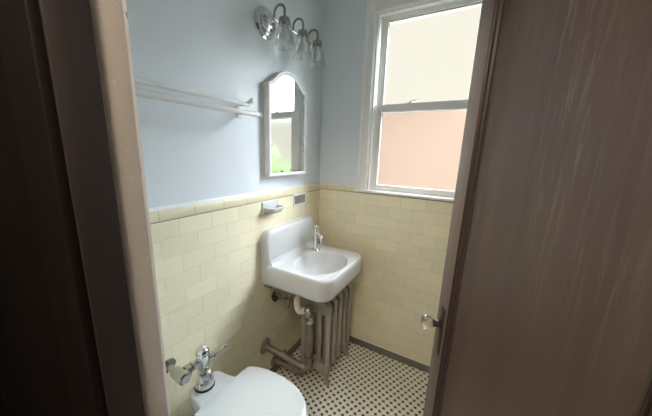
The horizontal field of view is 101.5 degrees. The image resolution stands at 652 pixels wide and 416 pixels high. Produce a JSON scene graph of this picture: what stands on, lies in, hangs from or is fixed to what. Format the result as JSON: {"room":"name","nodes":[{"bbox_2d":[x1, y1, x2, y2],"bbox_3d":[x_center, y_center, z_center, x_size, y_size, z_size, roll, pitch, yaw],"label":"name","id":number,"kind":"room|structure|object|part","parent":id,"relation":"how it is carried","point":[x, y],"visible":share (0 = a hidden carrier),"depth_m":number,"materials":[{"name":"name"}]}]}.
{"room":"bathroom","nodes":[
{"label":"bathroom","id":0,"kind":"room"},
{"bbox_2d":[0,393,5,415],"bbox_3d":[-1.645,0.024,0.292,0.100,2.620,1.448,8,14,29],"label":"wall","id":1,"kind":"structure","parent":0,"point":[2,409],"depth_m":1.05,"materials":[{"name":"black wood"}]},
{"bbox_2d":[0,53,72,415],"bbox_3d":[0.034,0.089,0.222,2.900,2.620,0.099,8,14,29],"label":"wall","id":2,"kind":"structure","parent":0,"point":[33,382],"depth_m":0.58,"materials":[{"name":"black wood"}]},
{"bbox_2d":[126,0,323,415],"bbox_3d":[-0.439,-0.176,1.421,0.143,2.620,1.567,8,14,29],"label":"wall","id":3,"kind":"structure","parent":0,"point":[207,185],"depth_m":1.21,"materials":[{"name":"blue paint"}]},
{"bbox_2d":[134,76,262,117],"bbox_3d":[-0.505,-0.420,0.995,0.116,0.091,0.661,8,14,29],"label":"towel bar","id":4,"kind":"object","parent":3,"relation":"attached to","point":[238,110],"visible":0.62,"depth_m":0.98,"materials":[{"name":"white metal"}]},
{"bbox_3d":[-0.411,-0.469,1.268,0.006,0.078,0.040,8,14,29],"label":"wall plate","id":5,"kind":"part","parent":4,"relation":"part of","materials":[{"name":"white metal"}]},
{"bbox_3d":[-0.360,-0.472,1.252,0.103,0.086,0.038,7,13,23],"label":"bracket arm","id":6,"kind":"part","parent":4,"relation":"part of","materials":[{"name":"white metal"}]},
{"bbox_2d":[262,199,283,214],"bbox_3d":[-0.293,-0.002,1.518,0.076,0.072,0.134,8,14,29],"label":"soap dish","id":7,"kind":"object","parent":3,"relation":"attached to","point":[268,207],"visible":1,"depth_m":1.50,"materials":[{"name":"white ceramic"}]},
{"bbox_2d":[264,205,283,213],"bbox_3d":[-0.292,0.009,1.519,0.072,0.034,0.118,8,14,29],"label":"tray","id":8,"kind":"object","parent":7,"relation":"on","point":[268,209],"depth_m":1.49,"materials":[{"name":"white ceramic"}]},
{"bbox_2d":[271,291,290,308],"bbox_3d":[-0.209,0.459,1.732,0.128,0.258,0.336,8,14,29],"label":"supply valve","id":9,"kind":"object","parent":3,"relation":"attached to","point":[275,297],"visible":0.66,"depth_m":1.62,"materials":[{"name":"brown metal"}]},
{"bbox_3d":[-0.311,0.546,1.619,0.046,0.044,0.014,8,14,29],"label":"handle","id":10,"kind":"part","parent":9,"relation":"part of","materials":[{"name":"brown metal"}]},
{"bbox_2d":[269,338,300,371],"bbox_3d":[-0.437,1.099,1.606,0.012,0.049,1.467,8,14,29],"label":"baseboard","id":11,"kind":"structure","parent":3,"relation":"attached to","point":[297,344],"depth_m":1.92,"materials":[{"name":"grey tile"}]},
{"bbox_2d":[264,71,306,176],"bbox_3d":[-0.223,-0.477,1.544,0.063,0.572,0.327,8,14,29],"label":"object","id":12,"kind":"object","parent":3,"relation":"attached to","point":[285,100],"visible":1,"depth_m":1.51,"materials":[{"name":"white mirror"}]},
{"bbox_2d":[261,216,313,269],"bbox_3d":[-0.222,0.203,1.714,0.054,0.230,0.505,8,14,29],"label":"backsplash","id":13,"kind":"structure","parent":3,"relation":"attached to","point":[278,240],"depth_m":1.61,"materials":[{"name":"white ceramic"}]},
{"bbox_2d":[261,295,314,369],"bbox_3d":[-0.203,0.699,1.645,0.352,0.562,0.182,3,12,8],"label":"drain pipe","id":14,"kind":"object","parent":3,"relation":"attached to","point":[308,310],"visible":0.8,"depth_m":1.59,"materials":[{"name":"silver metal"}]},
{"bbox_3d":[-0.269,0.908,1.655,0.239,0.124,0.057,4,12,12],"label":"waste arm","id":15,"kind":"part","parent":14,"relation":"part of"},
{"bbox_2d":[271,355,305,374],"bbox_3d":[-0.235,1.020,1.716,0.241,0.074,0.072,7,13,25],"label":"pipe","id":16,"kind":"object","parent":3,"relation":"attached to","point":[275,360],"visible":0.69,"depth_m":1.71,"materials":[{"name":"brown metal"}]},
{"bbox_2d":[254,3,324,62],"bbox_3d":[-0.160,-0.908,1.410,0.192,0.208,0.411,8,14,29],"label":"vanity light","id":17,"kind":"object","parent":3,"relation":"attached to","point":[265,21],"visible":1,"depth_m":1.31,"materials":[{"name":"silver metal"}]},
{"bbox_3d":[-0.221,-0.936,1.270,0.073,0.071,0.012,8,14,29],"label":"arm","id":18,"kind":"part","parent":17,"relation":"part of","materials":[{"name":"silver metal"}]},
{"bbox_3d":[-0.198,-0.834,1.276,0.042,0.074,0.041,8,14,29],"label":"bulb","id":19,"kind":"part","parent":17,"relation":"part of","materials":[{"name":"white glass"}]},
{"bbox_3d":[-0.146,-0.961,1.400,0.073,0.071,0.012,8,14,29],"label":"arm","id":20,"kind":"part","parent":17,"relation":"part of","materials":[{"name":"silver metal"}]},
{"bbox_3d":[-0.122,-0.858,1.405,0.042,0.074,0.041,8,14,29],"label":"bulb","id":21,"kind":"part","parent":17,"relation":"part of","materials":[{"name":"white glass"}]},
{"bbox_3d":[-0.075,-0.984,1.523,0.073,0.071,0.012,8,14,29],"label":"arm","id":22,"kind":"part","parent":17,"relation":"part of","materials":[{"name":"silver metal"}]},
{"bbox_3d":[-0.051,-0.882,1.528,0.042,0.074,0.041,8,14,29],"label":"bulb","id":23,"kind":"part","parent":17,"relation":"part of","materials":[{"name":"white glass"}]},
{"bbox_2d":[293,192,305,205],"bbox_3d":[-0.175,-0.061,1.784,0.011,0.079,0.144,8,14,29],"label":"wall plate","id":24,"kind":"object","parent":3,"relation":"attached to","point":[300,198],"visible":1,"depth_m":1.77,"materials":[{"name":"grey metal"}]},
{"bbox_3d":[-0.172,-0.060,1.782,0.004,0.055,0.120,8,14,29],"label":"plate","id":25,"kind":"part","parent":24,"relation":"part of","materials":[{"name":"grey metal"}]},
{"bbox_2d":[261,216,360,301],"bbox_3d":[-0.057,0.286,1.635,0.440,0.350,0.505,8,14,29],"label":"sink","id":26,"kind":"object","parent":3,"relation":"attached to","point":[289,264],"visible":0.97,"depth_m":1.57,"materials":[{"name":"white ceramic"}]},
{"bbox_2d":[261,244,360,301],"bbox_3d":[-0.059,0.372,1.653,0.439,0.125,0.505,8,14,29],"label":"basin","id":27,"kind":"object","parent":26,"relation":"in","point":[317,276],"depth_m":1.53,"materials":[{"name":"white ceramic"}]},
{"bbox_2d":[311,225,323,250],"bbox_3d":[-0.045,0.207,1.758,0.065,0.174,0.151,-6,14,-34],"label":"faucet","id":28,"kind":"object","parent":26,"relation":"on","point":[316,234],"visible":1,"depth_m":1.77,"materials":[{"name":"silver metal"}]},
{"bbox_3d":[-0.068,0.137,1.780,0.046,0.048,0.046,5,12,15],"label":"cross handle","id":29,"kind":"part","parent":28,"relation":"part of","materials":[{"name":"silver metal"}]},
{"bbox_3d":[-0.047,0.188,1.737,0.026,0.066,0.128,-3,13,-23],"label":"spout","id":30,"kind":"part","parent":28,"relation":"part of","materials":[{"name":"silver metal"}]},
{"bbox_2d":[275,342,428,415],"bbox_3d":[0.279,1.263,1.290,1.880,0.100,1.752,8,14,29],"label":"floor","id":31,"kind":"structure","parent":0,"point":[365,382],"depth_m":1.69,"materials":[{"name":"tile"}]},
{"bbox_2d":[190,366,308,415],"bbox_3d":[-0.331,0.997,1.115,0.555,0.456,0.358,8,14,29],"label":"toilet","id":32,"kind":"object","parent":31,"relation":"on","point":[255,391],"visible":0.97,"depth_m":1.10,"materials":[{"name":"white ceramic"}]},
{"bbox_2d":[165,344,227,392],"bbox_3d":[-0.559,0.688,1.149,0.134,0.194,0.231,8,14,29],"label":"valve","id":33,"kind":"object","parent":32,"relation":"on","point":[205,381],"visible":0.98,"depth_m":1.12,"materials":[{"name":"silver metal"}]},
{"bbox_3d":[-0.565,0.660,1.087,0.042,0.038,0.061,8,14,29],"label":"supply arm","id":34,"kind":"part","parent":33,"relation":"part of","materials":[{"name":"silver metal"}]},
{"bbox_2d":[209,351,216,360],"bbox_3d":[-0.500,0.646,1.168,0.037,0.035,0.038,-7,15,-37],"label":"socket","id":35,"kind":"object","parent":33,"relation":"attached to","point":[212,354],"depth_m":1.16,"materials":[{"name":"silver metal"}]},
{"bbox_3d":[-0.467,0.629,1.190,0.055,0.032,0.013,-7,15,-36],"label":"lever","id":36,"kind":"part","parent":33,"relation":"part of","materials":[{"name":"silver metal"}]},
{"bbox_2d":[300,283,351,385],"bbox_3d":[0.003,0.806,1.806,0.232,0.566,0.379,8,14,29],"label":"radiator","id":37,"kind":"object","parent":31,"relation":"on","point":[331,324],"visible":0.62,"depth_m":1.70,"materials":[{"name":"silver metal"}]},
{"bbox_2d":[318,0,453,365],"bbox_3d":[0.758,-0.186,1.641,1.750,2.620,0.203,8,14,29],"label":"wall","id":38,"kind":"structure","parent":0,"point":[401,242],"depth_m":1.81,"materials":[{"name":"beige tile"}]},
{"bbox_2d":[349,335,429,372],"bbox_3d":[0.621,1.080,1.842,1.620,0.052,0.012,8,14,29],"label":"baseboard","id":39,"kind":"structure","parent":38,"relation":"attached to","point":[388,353],"depth_m":1.92,"materials":[{"name":"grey tile"}]},
{"bbox_2d":[354,0,482,201],"bbox_3d":[0.601,-0.678,1.622,0.774,1.250,0.230,8,14,29],"label":"window","id":40,"kind":"structure","parent":38,"relation":"in","point":[419,55],"depth_m":1.61,"materials":[{"name":"white glass"}]},
{"bbox_3d":[0.556,-0.679,1.544,0.739,1.218,0.028,8,14,29],"label":"casing","id":41,"kind":"part","parent":40,"relation":"part of","materials":[{"name":"white paint"}]},
{"bbox_3d":[0.565,-0.361,1.645,0.595,0.551,0.009,8,14,29],"label":"sash","id":42,"kind":"part","parent":40,"relation":"part of","materials":[{"name":"white paint"}]},
{"bbox_3d":[0.566,-0.357,1.648,0.495,0.472,0.003,8,14,29],"label":"pane","id":43,"kind":"part","parent":40,"relation":"part of","materials":[{"name":"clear glass"}]},
{"bbox_3d":[0.597,-0.867,1.569,0.595,0.568,0.009,8,14,29],"label":"sash","id":44,"kind":"part","parent":40,"relation":"part of","materials":[{"name":"white paint"}]},
{"bbox_3d":[0.598,-0.876,1.569,0.505,0.496,0.003,8,14,29],"label":"pane","id":45,"kind":"part","parent":40,"relation":"part of","materials":[{"name":"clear glass"}]},
{"bbox_3d":[-0.093,0.069,0.300,1.880,2.620,0.085,8,14,29],"label":"wall","id":46,"kind":"structure","parent":0,"visible":0},
{"bbox_2d":[0,0,170,415],"bbox_3d":[-0.049,0.282,0.315,0.981,2.200,0.122,8,14,29],"label":"trim","id":47,"kind":"structure","parent":46,"relation":"attached to","point":[68,64],"depth_m":0.42,"materials":[{"name":"beige paint"}]},
{"bbox_3d":[-0.445,0.306,0.487,0.134,2.060,0.015,8,14,29],"label":"casing","id":48,"kind":"part","parent":47,"relation":"part of","materials":[{"name":"black wood"}]},
{"bbox_2d":[421,0,651,415],"bbox_3d":[0.356,0.324,0.548,0.161,2.027,0.717,4,12,8],"label":"door","id":49,"kind":"structure","parent":46,"relation":"in","point":[545,307],"depth_m":0.42,"materials":[{"name":"brown wood"}]},
{"bbox_3d":[0.332,0.375,0.875,0.034,0.051,0.051,4,12,8],"label":"knob","id":50,"kind":"part","parent":49,"relation":"part of","materials":[{"name":"clear glass"}]},
{"bbox_3d":[0.393,0.236,0.781,0.041,1.720,0.030,4,12,8],"label":"moulding","id":51,"kind":"part","parent":49,"relation":"part of","materials":[{"name":"brown wood"}]},
{"bbox_3d":[0.320,0.340,0.286,0.041,1.720,0.030,4,12,8],"label":"moulding","id":52,"kind":"part","parent":49,"relation":"part of","materials":[{"name":"brown wood"}]}
]}

